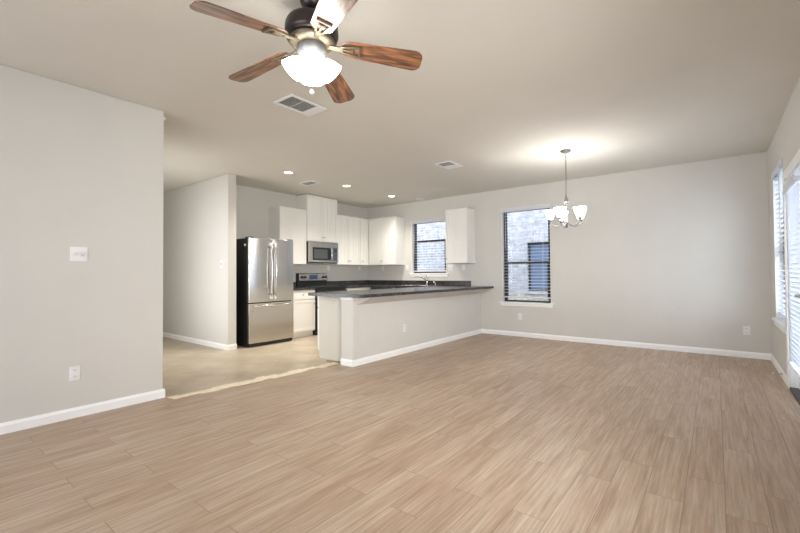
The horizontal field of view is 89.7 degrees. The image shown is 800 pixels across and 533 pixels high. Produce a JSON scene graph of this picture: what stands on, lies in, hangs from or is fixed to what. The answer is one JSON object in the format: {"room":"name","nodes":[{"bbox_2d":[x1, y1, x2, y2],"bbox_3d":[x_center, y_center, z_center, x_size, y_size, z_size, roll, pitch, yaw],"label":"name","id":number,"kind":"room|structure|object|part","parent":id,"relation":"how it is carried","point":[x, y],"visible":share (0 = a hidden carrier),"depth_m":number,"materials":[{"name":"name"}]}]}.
{"room":"empty living room","nodes":[
{"label":"empty living room","id":0,"kind":"room"},
{"bbox_2d":[0,64,163,422],"bbox_3d":[-3.497,-0.143,2.382,0.130,2.740,3.834,-1,-1,38],"label":"wall","id":1,"kind":"structure","parent":0,"point":[80,167],"depth_m":3.32,"materials":[{"name":"beige paint"}]},
{"bbox_2d":[69,366,79,380],"bbox_3d":[-2.667,0.877,3.300,0.010,0.116,0.072,-1,-1,38],"label":"wall outlet","id":2,"kind":"object","parent":1,"relation":"attached to","point":[74,372],"visible":1,"depth_m":3.30,"materials":[{"name":"white plastic"}]},
{"bbox_2d":[70,247,87,260],"bbox_3d":[-2.654,-0.103,3.330,0.025,0.118,0.118,-1,-1,38],"label":"light switch","id":3,"kind":"object","parent":1,"relation":"attached to","point":[76,253],"visible":1,"depth_m":3.33,"materials":[{"name":"white plastic"}]},
{"bbox_2d":[0,388,164,434],"bbox_3d":[-3.478,1.186,2.360,0.144,0.082,3.848,-1,-1,38],"label":"baseboard","id":4,"kind":"structure","parent":1,"relation":"attached to","point":[48,418],"depth_m":3.30,"materials":[{"name":"white paint"}]},
{"bbox_2d":[163,174,235,344],"bbox_3d":[-3.827,-0.053,7.232,3.060,2.740,0.145,-1,-1,38],"label":"wall","id":5,"kind":"structure","parent":0,"point":[199,219],"depth_m":6.75,"materials":[{"name":"beige paint"}]},
{"bbox_2d":[163,332,236,349],"bbox_3d":[-3.817,1.275,7.198,3.074,0.082,0.159,-1,-1,38],"label":"baseboard","id":6,"kind":"structure","parent":5,"relation":"attached to","point":[168,335],"depth_m":6.69,"materials":[{"name":"white paint"}]},
{"bbox_2d":[236,185,367,281],"bbox_3d":[-1.993,-0.047,8.260,0.150,2.740,3.765,-1,-1,38],"label":"wall","id":7,"kind":"structure","parent":0,"point":[253,205],"depth_m":7.56,"materials":[{"name":"beige paint"}]},
{"bbox_2d":[269,206,305,264],"bbox_3d":[-2.139,-0.574,7.693,0.334,1.065,0.610,-1,-1,38],"label":"upper cabinet","id":8,"kind":"object","parent":7,"relation":"attached to","point":[285,223],"visible":0.72,"depth_m":7.58,"materials":[{"name":"white paint"}]},
{"bbox_2d":[296,194,336,242],"bbox_3d":[-1.687,-0.951,8.243,0.380,0.913,0.795,-1,-1,38],"label":"upper cabinet","id":9,"kind":"object","parent":7,"relation":"attached to","point":[321,212],"visible":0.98,"depth_m":8.08,"materials":[{"name":"white paint"}]},
{"bbox_3d":[-1.689,-0.953,7.991,0.020,0.895,0.390,-1,-1,38],"label":"door","id":10,"kind":"part","parent":9,"relation":"part of","materials":[{"name":"white paint"}]},
{"bbox_2d":[306,241,337,263],"bbox_3d":[-1.661,-0.274,8.195,0.457,0.429,0.763,-1,-1,38],"label":"microwave","id":11,"kind":"object","parent":9,"relation":"attached to","point":[316,252],"visible":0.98,"depth_m":8.05,"materials":[{"name":"silver metal"}]},
{"bbox_3d":[-1.349,-0.247,8.327,0.028,0.253,0.110,-1,-1,38],"label":"control panel","id":12,"kind":"part","parent":11,"relation":"part of","materials":[{"name":"black glass"}]},
{"bbox_3d":[-1.444,-0.949,8.304,0.020,0.895,0.390,-1,-1,38],"label":"door","id":13,"kind":"part","parent":9,"relation":"part of","materials":[{"name":"white paint"}]},
{"bbox_2d":[327,215,359,264],"bbox_3d":[-1.230,-0.562,8.832,0.360,1.060,0.695,-1,-1,38],"label":"upper cabinet","id":14,"kind":"object","parent":7,"relation":"attached to","point":[348,228],"visible":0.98,"depth_m":8.72,"materials":[{"name":"white paint"}]},
{"bbox_3d":[-1.224,-0.563,8.607,0.020,1.042,0.340,-1,-1,38],"label":"door","id":15,"kind":"part","parent":14,"relation":"part of","materials":[{"name":"white paint"}]},
{"bbox_3d":[-1.010,-0.560,8.880,0.020,1.042,0.340,-1,-1,38],"label":"door","id":16,"kind":"part","parent":14,"relation":"part of","materials":[{"name":"white paint"}]},
{"bbox_2d":[327,280,367,285],"bbox_3d":[-1.176,0.371,9.153,0.018,0.100,1.340,-1,-1,38],"label":"backsplash","id":17,"kind":"structure","parent":7,"relation":"attached to","point":[355,282],"depth_m":9.14,"materials":[{"name":"stone"}]},
{"bbox_2d":[357,218,374,265],"bbox_3d":[-0.825,-0.556,9.350,0.360,1.060,0.610,-1,-1,38],"label":"upper cabinet","id":18,"kind":"object","parent":7,"relation":"attached to","point":[364,223],"visible":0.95,"depth_m":9.14,"materials":[{"name":"white paint"}]},
{"bbox_3d":[-0.816,-0.557,9.127,0.020,1.042,0.262,-1,-1,38],"label":"door","id":19,"kind":"part","parent":18,"relation":"part of","materials":[{"name":"white paint"}]},
{"bbox_2d":[0,333,799,532],"bbox_3d":[-1.770,1.284,4.530,9.585,0.060,9.374,-1,-1,38],"label":"floor","id":20,"kind":"structure","parent":0,"point":[482,432],"depth_m":2.68,"materials":[{"name":"brown wood"}]},
{"bbox_2d":[167,362,339,398],"bbox_3d":[-1.502,1.251,4.529,0.184,0.003,2.007,-1,-1,43],"label":"trim","id":21,"kind":"structure","parent":20,"relation":"on","point":[261,378],"depth_m":4.37,"materials":[{"name":"beige wood"}]},
{"bbox_2d":[236,236,292,346],"bbox_3d":[-2.387,0.414,6.918,0.810,1.772,0.855,-1,-1,38],"label":"refrigerator","id":22,"kind":"object","parent":20,"relation":"on","point":[264,267],"visible":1,"depth_m":6.61,"materials":[{"name":"silver metal"}]},
{"bbox_3d":[-2.280,0.061,6.566,0.058,1.043,0.426,-1,-1,38],"label":"door","id":23,"kind":"part","parent":22,"relation":"part of","materials":[{"name":"silver metal"}]},
{"bbox_3d":[-2.142,0.916,6.720,0.058,0.636,0.855,-1,-1,38],"label":"freezer drawer","id":24,"kind":"part","parent":22,"relation":"part of","materials":[{"name":"silver metal"}]},
{"bbox_3d":[-2.103,0.640,6.693,0.070,0.034,0.721,-1,-1,38],"label":"handle","id":25,"kind":"part","parent":22,"relation":"part of","materials":[{"name":"silver metal"}]},
{"bbox_3d":[-2.118,0.070,6.661,0.059,0.873,0.024,-1,-1,38],"label":"handle","id":26,"kind":"part","parent":22,"relation":"part of","materials":[{"name":"silver metal"}]},
{"bbox_3d":[-2.069,0.071,6.724,0.059,0.873,0.024,-1,-1,38],"label":"handle","id":27,"kind":"part","parent":22,"relation":"part of","materials":[{"name":"silver metal"}]},
{"bbox_3d":[-2.015,0.065,6.904,0.058,1.043,0.426,-1,-1,38],"label":"door","id":28,"kind":"part","parent":22,"relation":"part of","materials":[{"name":"silver metal"}]},
{"bbox_2d":[291,290,314,337],"bbox_3d":[-2.014,0.874,7.570,0.634,0.871,0.590,-1,-1,38],"label":"base cabinet","id":29,"kind":"object","parent":20,"relation":"on","point":[303,304],"visible":0.55,"depth_m":7.42,"materials":[{"name":"white paint"}]},
{"bbox_3d":[-1.795,0.526,7.403,0.020,0.160,0.582,-1,-1,38],"label":"drawer","id":30,"kind":"part","parent":29,"relation":"part of","materials":[{"name":"white paint"}]},
{"bbox_3d":[-1.793,0.906,7.396,0.020,0.570,0.582,-1,-1,38],"label":"door","id":31,"kind":"part","parent":29,"relation":"part of","materials":[{"name":"white paint"}]},
{"bbox_2d":[293,282,315,290],"bbox_3d":[-2.019,0.369,7.578,0.634,0.140,0.597,-1,-1,38],"label":"countertop","id":32,"kind":"structure","parent":29,"relation":"on","point":[294,283],"depth_m":7.57,"materials":[{"name":"stone"}]},
{"bbox_2d":[296,273,346,334],"bbox_3d":[-1.555,0.724,8.091,0.720,1.184,0.781,-1,-1,38],"label":"range","id":33,"kind":"object","parent":20,"relation":"on","point":[318,280],"visible":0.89,"depth_m":8.06,"materials":[{"name":"silver metal"}]},
{"bbox_3d":[-1.782,0.220,8.290,0.020,0.153,0.741,-1,-1,38],"label":"control panel","id":34,"kind":"part","parent":33,"relation":"part of","materials":[{"name":"silver metal"}]},
{"bbox_2d":[298,285,346,287],"bbox_3d":[-1.555,0.403,8.095,0.598,0.018,0.781,-1,-1,38],"label":"cooktop","id":35,"kind":"object","parent":33,"relation":"in","point":[317,286],"depth_m":7.98,"materials":[{"name":"black glass"}]},
{"bbox_3d":[-1.334,0.750,7.917,0.045,0.585,0.773,-1,-1,38],"label":"oven door","id":36,"kind":"part","parent":33,"relation":"part of","materials":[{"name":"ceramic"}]},
{"bbox_2d":[318,296,340,361],"bbox_3d":[-0.074,0.843,6.556,0.624,0.871,2.814,-1,-1,38],"label":"base cabinet","id":37,"kind":"object","parent":20,"relation":"on","point":[329,308],"visible":0.1,"depth_m":5.46,"materials":[{"name":"white paint"}]},
{"bbox_2d":[345,287,370,290],"bbox_3d":[-0.930,0.892,8.954,0.634,0.871,1.335,-1,-1,38],"label":"base cabinet","id":38,"kind":"object","parent":20,"relation":"on","point":[362,288],"visible":0.08,"depth_m":8.58,"materials":[{"name":"white paint"}]},
{"bbox_3d":[-0.908,0.540,8.534,0.020,0.160,0.687,-1,-1,38],"label":"drawer","id":39,"kind":"part","parent":38,"relation":"part of","materials":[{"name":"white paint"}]},
{"bbox_2d":[308,280,493,297],"bbox_3d":[-0.610,0.353,7.256,3.250,0.140,3.628,-1,-1,38],"label":"countertop","id":40,"kind":"structure","parent":38,"relation":"on","point":[447,286],"depth_m":7.15,"materials":[{"name":"stone"}]},
{"bbox_2d":[397,285,441,285],"bbox_3d":[0.398,0.480,8.361,0.820,0.178,0.462,-1,-1,38],"label":"sink","id":41,"kind":"object","parent":40,"relation":"in","point":[397,285],"visible":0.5,"depth_m":8.39,"materials":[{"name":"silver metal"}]},
{"bbox_2d":[415,275,427,284],"bbox_3d":[0.460,0.289,8.564,0.287,0.221,0.056,0,-1,-2],"label":"faucet","id":42,"kind":"object","parent":40,"relation":"on","point":[426,279],"visible":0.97,"depth_m":8.56,"materials":[{"name":"silver metal"}]},
{"bbox_2d":[371,287,389,288],"bbox_3d":[-0.221,0.887,8.833,0.591,0.867,0.598,-1,-1,38],"label":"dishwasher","id":43,"kind":"object","parent":20,"relation":"on","point":[371,287],"visible":0.16,"depth_m":8.65,"materials":[{"name":"black metal"}]},
{"bbox_2d":[0,0,799,208],"bbox_3d":[-1.803,-1.545,4.580,9.965,0.120,9.754,-1,-1,38],"label":"ceiling","id":44,"kind":"structure","parent":0,"point":[499,88],"depth_m":3.36,"materials":[{"name":"paint"}]},
{"bbox_2d":[283,171,293,173],"bbox_3d":[-1.724,-1.451,6.221,0.180,0.008,0.180,-1,-1,38],"label":"recessed light","id":45,"kind":"object","parent":44,"relation":"in","point":[284,172],"visible":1,"depth_m":6.21,"materials":[{"name":"white plastic"}]},
{"bbox_2d":[273,94,326,115],"bbox_3d":[-0.926,-1.500,3.756,0.270,0.011,0.410,-1,-1,38],"label":"ceiling vent","id":46,"kind":"object","parent":44,"relation":"in","point":[293,102],"visible":1,"depth_m":3.74,"materials":[{"name":"white plastic"}]},
{"bbox_2d":[189,0,421,102],"bbox_3d":[-0.534,-1.252,2.279,1.212,0.564,1.206,-1,-1,38],"label":"ceiling fan","id":47,"kind":"object","parent":44,"relation":"hanging from","point":[311,30],"visible":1,"depth_m":2.24,"materials":[{"name":"brown wood"}]},
{"bbox_3d":[-0.786,-1.229,2.009,0.470,0.006,0.156,-8,16,-44],"label":"blade","id":48,"kind":"part","parent":47,"relation":"part of","materials":[{"name":"brown wood"}]},
{"bbox_3d":[-0.852,-1.220,2.472,0.470,0.006,0.156,-8,8,28],"label":"blade","id":49,"kind":"part","parent":47,"relation":"part of","materials":[{"name":"brown wood"}]},
{"bbox_3d":[-0.604,-1.118,2.263,0.130,0.130,0.129,-1,-1,38],"label":"lamp shade","id":50,"kind":"part","parent":47,"relation":"part of","materials":[{"name":"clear glass"}]},
{"bbox_3d":[-0.501,-1.265,2.286,0.260,0.040,0.260,-1,-1,38],"label":"motor plate","id":51,"kind":"part","parent":47,"relation":"part of","materials":[{"name":"grey metal"}]},
{"bbox_3d":[-0.521,-1.116,2.388,0.129,0.130,0.130,-1,-1,38],"label":"lamp shade","id":52,"kind":"part","parent":47,"relation":"part of","materials":[{"name":"white glass"}]},
{"bbox_3d":[-0.480,-1.135,2.202,0.046,0.061,0.059,-1,-1,11],"label":"bulb","id":53,"kind":"part","parent":47,"relation":"part of","materials":[{"name":"white glass"}]},
{"bbox_3d":[-0.479,-1.120,2.179,0.129,0.130,0.130,-1,-1,38],"label":"lamp shade","id":54,"kind":"part","parent":47,"relation":"part of","materials":[{"name":"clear glass"}]},
{"bbox_3d":[-0.395,-1.118,2.305,0.130,0.130,0.129,-1,-1,38],"label":"lamp shade","id":55,"kind":"part","parent":47,"relation":"part of","materials":[{"name":"white glass"}]},
{"bbox_3d":[-0.326,-1.234,1.928,0.156,0.006,0.470,13,-1,-26],"label":"blade","id":56,"kind":"part","parent":47,"relation":"part of","materials":[{"name":"white wood"}]},
{"bbox_3d":[-0.432,-1.220,2.678,0.156,0.006,0.470,-13,-9,8],"label":"blade","id":57,"kind":"part","parent":47,"relation":"part of","materials":[{"name":"brown wood"}]},
{"bbox_3d":[-0.106,-1.228,2.341,0.470,0.006,0.156,6,-14,-8],"label":"blade","id":58,"kind":"part","parent":47,"relation":"part of","materials":[{"name":"brown wood"}]},
{"bbox_2d":[298,180,319,185],"bbox_3d":[-1.569,-1.438,6.939,0.340,0.011,0.200,-1,-1,38],"label":"ceiling vent","id":59,"kind":"object","parent":44,"relation":"in","point":[310,182],"visible":1,"depth_m":6.94,"materials":[{"name":"white plastic"}]},
{"bbox_2d":[435,161,462,168],"bbox_3d":[0.715,-1.473,5.849,0.260,0.011,0.370,-1,-1,38],"label":"ceiling vent","id":60,"kind":"object","parent":44,"relation":"in","point":[448,164],"visible":1,"depth_m":5.84,"materials":[{"name":"white plastic"}]},
{"bbox_2d":[544,149,586,227],"bbox_3d":[2.133,-0.997,5.193,0.525,1.005,0.518,-1,-1,38],"label":"chandelier","id":61,"kind":"object","parent":44,"relation":"hanging from","point":[580,211],"visible":1,"depth_m":5.18,"materials":[{"name":"white glass"}]},
{"bbox_3d":[1.970,-0.676,5.280,0.150,0.112,0.150,-1,-1,38],"label":"lamp shade","id":62,"kind":"part","parent":61,"relation":"part of","materials":[{"name":"white glass"}]},
{"bbox_3d":[2.011,-0.680,5.051,0.150,0.112,0.150,-1,-1,38],"label":"lamp shade","id":63,"kind":"part","parent":61,"relation":"part of","materials":[{"name":"white glass"}]},
{"bbox_3d":[2.145,-1.184,5.203,0.017,0.570,0.016,0,-1,-7],"label":"chain","id":64,"kind":"part","parent":61,"relation":"part of","materials":[{"name":"silver metal"}]},
{"bbox_3d":[2.241,-0.682,5.019,0.150,0.112,0.150,-1,-1,38],"label":"lamp shade","id":65,"kind":"part","parent":61,"relation":"part of","materials":[{"name":"white glass"}]},
{"bbox_2d":[341,293,481,359],"bbox_3d":[0.415,0.841,6.505,0.205,0.868,3.537,-1,-1,38],"label":"wall","id":66,"kind":"structure","parent":0,"point":[380,325],"depth_m":5.92,"materials":[{"name":"beige paint"}]},
{"bbox_2d":[340,297,357,299],"bbox_3d":[-0.651,0.406,5.151,0.229,0.033,0.098,-1,-1,38],"label":"trim","id":67,"kind":"structure","parent":66,"relation":"attached to","point":[342,298],"depth_m":5.10,"materials":[{"name":"white paint"}]},
{"bbox_2d":[352,300,357,359],"bbox_3d":[-0.565,0.781,5.080,0.010,0.785,0.087,-1,-1,38],"label":"trim","id":68,"kind":"structure","parent":66,"relation":"attached to","point":[354,302],"depth_m":5.08,"materials":[{"name":"beige paint"}]},
{"bbox_2d":[341,329,481,366],"bbox_3d":[0.419,1.234,6.488,0.219,0.082,3.552,-1,-1,38],"label":"baseboard","id":69,"kind":"structure","parent":66,"relation":"attached to","point":[352,363],"depth_m":5.84,"materials":[{"name":"white paint"}]},
{"bbox_2d":[358,288,491,304],"bbox_3d":[0.606,0.454,6.417,0.215,0.100,3.446,-1,-1,38],"label":"trim","id":70,"kind":"structure","parent":66,"relation":"attached to","point":[370,300],"depth_m":5.91,"materials":[{"name":"beige paint"}]},
{"bbox_2d":[368,152,771,353],"bbox_3d":[2.087,-0.087,7.550,7.451,2.740,0.150,-1,-1,38],"label":"wall","id":71,"kind":"structure","parent":0,"point":[679,254],"depth_m":6.17,"materials":[{"name":"beige paint"}]},
{"bbox_2d":[369,216,404,264],"bbox_3d":[-0.316,-0.563,9.114,0.777,1.060,0.360,-1,-1,38],"label":"upper cabinet","id":72,"kind":"object","parent":71,"relation":"attached to","point":[386,234],"visible":1,"depth_m":8.95,"materials":[{"name":"white paint"}]},
{"bbox_3d":[-0.558,-0.558,9.120,0.379,1.042,0.020,-1,-1,38],"label":"door","id":73,"kind":"part","parent":72,"relation":"part of","materials":[{"name":"white paint"}]},
{"bbox_3d":[-0.252,-0.565,8.881,0.382,1.042,0.020,-1,-1,38],"label":"door","id":74,"kind":"part","parent":72,"relation":"part of","materials":[{"name":"white paint"}]},
{"bbox_2d":[368,280,470,285],"bbox_3d":[0.321,0.355,8.818,2.750,0.100,0.020,-1,-1,38],"label":"backsplash","id":75,"kind":"structure","parent":71,"relation":"attached to","point":[382,282],"depth_m":8.76,"materials":[{"name":"stone"}]},
{"bbox_2d":[409,221,447,276],"bbox_3d":[0.638,-0.395,8.659,0.990,1.225,0.158,-1,-1,38],"label":"window","id":76,"kind":"structure","parent":71,"relation":"in","point":[413,229],"depth_m":8.85,"materials":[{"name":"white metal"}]},
{"bbox_2d":[411,217,445,271],"bbox_3d":[0.625,-0.456,8.644,0.906,1.129,0.086,-1,-1,38],"label":"window blind","id":77,"kind":"object","parent":76,"relation":"attached to","point":[441,218],"visible":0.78,"depth_m":8.62,"materials":[{"name":"white plastic"}]},
{"bbox_3d":[0.636,0.097,8.644,0.866,0.024,0.056,-1,-1,38],"label":"rail","id":78,"kind":"part","parent":77,"relation":"part of","materials":[{"name":"white plastic"}]},
{"bbox_3d":[0.628,0.155,8.631,0.990,0.029,0.113,-1,-1,38],"label":"sill","id":79,"kind":"part","parent":76,"relation":"part of","materials":[{"name":"white paint"}]},
{"bbox_2d":[448,265,452,270],"bbox_3d":[1.030,0.028,8.264,0.118,0.118,0.025,-1,-1,38],"label":"light switch","id":80,"kind":"object","parent":71,"relation":"attached to","point":[450,267],"visible":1,"depth_m":8.27,"materials":[{"name":"white plastic"}]},
{"bbox_2d":[445,208,474,263],"bbox_3d":[1.181,-0.594,7.941,0.485,1.060,0.360,-1,-1,38],"label":"upper cabinet","id":81,"kind":"object","parent":71,"relation":"attached to","point":[459,223],"visible":1,"depth_m":7.82,"materials":[{"name":"white paint"}]},
{"bbox_2d":[500,208,553,307],"bbox_3d":[2.308,-0.180,7.348,0.998,1.815,0.158,-1,-1,38],"label":"window","id":82,"kind":"structure","parent":71,"relation":"in","point":[525,303],"depth_m":7.48,"materials":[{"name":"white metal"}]},
{"bbox_2d":[501,203,550,298],"bbox_3d":[2.295,-0.263,7.334,0.914,1.674,0.086,-1,-1,38],"label":"window blind","id":83,"kind":"object","parent":82,"relation":"attached to","point":[539,206],"visible":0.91,"depth_m":7.32,"materials":[{"name":"white plastic"}]},
{"bbox_3d":[2.302,-0.238,7.343,0.614,1.600,0.062,-1,-1,38],"label":"ladder cord","id":84,"kind":"part","parent":83,"relation":"part of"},
{"bbox_3d":[2.308,0.562,7.328,0.874,0.024,0.056,-1,-1,38],"label":"rail","id":85,"kind":"part","parent":83,"relation":"part of","materials":[{"name":"white plastic"}]},
{"bbox_3d":[2.300,0.666,7.315,0.998,0.029,0.113,-1,-1,38],"label":"sill","id":86,"kind":"part","parent":82,"relation":"part of","materials":[{"name":"white paint"}]},
{"bbox_2d":[482,329,770,359],"bbox_3d":[3.223,1.216,6.539,4.160,0.082,0.014,-1,-1,38],"label":"baseboard","id":87,"kind":"structure","parent":71,"relation":"attached to","point":[766,356],"depth_m":6.17,"materials":[{"name":"white paint"}]},
{"bbox_2d":[743,326,749,334],"bbox_3d":[4.665,0.862,5.416,0.072,0.116,0.010,-1,-1,38],"label":"wall outlet","id":88,"kind":"object","parent":71,"relation":"attached to","point":[746,329],"visible":1,"depth_m":5.41,"materials":[{"name":"white plastic"}]},
{"bbox_2d":[767,77,799,384],"bbox_3d":[1.984,-0.196,1.500,0.150,2.740,9.504,-1,-1,38],"label":"wall","id":89,"kind":"structure","parent":0,"point":[785,143],"depth_m":4.39,"materials":[{"name":"beige paint"}]},
{"bbox_2d":[772,177,785,333],"bbox_3d":[4.273,-0.213,4.468,0.165,1.810,1.000,-1,-1,38],"label":"window","id":90,"kind":"structure","parent":89,"relation":"in","point":[779,321],"depth_m":4.82,"materials":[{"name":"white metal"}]},
{"bbox_2d":[771,157,785,317],"bbox_3d":[4.253,-0.281,4.485,0.100,1.692,0.896,-1,-1,38],"label":"window blind","id":91,"kind":"object","parent":90,"relation":"attached to","point":[777,172],"visible":0.53,"depth_m":4.52,"materials":[{"name":"white plastic"}]},
{"bbox_3d":[4.261,0.627,4.466,0.120,0.031,1.000,-1,-1,38],"label":"sill","id":92,"kind":"part","parent":90,"relation":"part of","materials":[{"name":"white paint"}]},
{"bbox_2d":[771,354,786,384],"bbox_3d":[1.974,1.135,1.585,0.014,0.082,9.354,-1,-1,38],"label":"baseboard","id":93,"kind":"structure","parent":89,"relation":"attached to","point":[774,361],"depth_m":4.58,"materials":[{"name":"white paint"}]},
{"bbox_2d":[782,149,799,404],"bbox_3d":[3.584,0.128,3.568,0.192,2.145,1.130,-1,-1,38],"label":"door","id":94,"kind":"structure","parent":89,"relation":"in","point":[794,387],"depth_m":3.97,"materials":[{"name":"white paint"}]},
{"bbox_2d":[782,174,799,377],"bbox_3d":[3.553,0.087,3.634,0.070,1.714,0.795,-1,-1,38],"label":"window blind","id":95,"kind":"object","parent":94,"relation":"attached to","point":[791,188],"visible":0.99,"depth_m":3.62,"materials":[{"name":"white plastic"}]},
{"bbox_3d":[3.567,0.932,3.619,0.040,0.024,0.785,-1,-1,38],"label":"rail","id":96,"kind":"part","parent":95,"relation":"part of","materials":[{"name":"white plastic"}]},
{"label":"outside","id":97,"kind":"structure","parent":0,"visible":0},
{"bbox_3d":[0.508,1.442,4.665,21.000,0.100,20.000,-1,-1,38],"label":"ground","id":98,"kind":"structure","parent":97,"visible":0},
{"bbox_2d":[417,209,548,300],"bbox_3d":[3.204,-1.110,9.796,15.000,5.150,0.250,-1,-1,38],"label":"house","id":99,"kind":"structure","parent":98,"relation":"on","point":[515,271],"depth_m":9.88,"materials":[{"name":"brick"}]},
{"bbox_3d":[3.629,-0.003,9.499,1.100,1.080,0.010,-1,-1,38],"label":"pane","id":100,"kind":"part","parent":99,"relation":"part of","materials":[{"name":"clear glass"}]}
]}

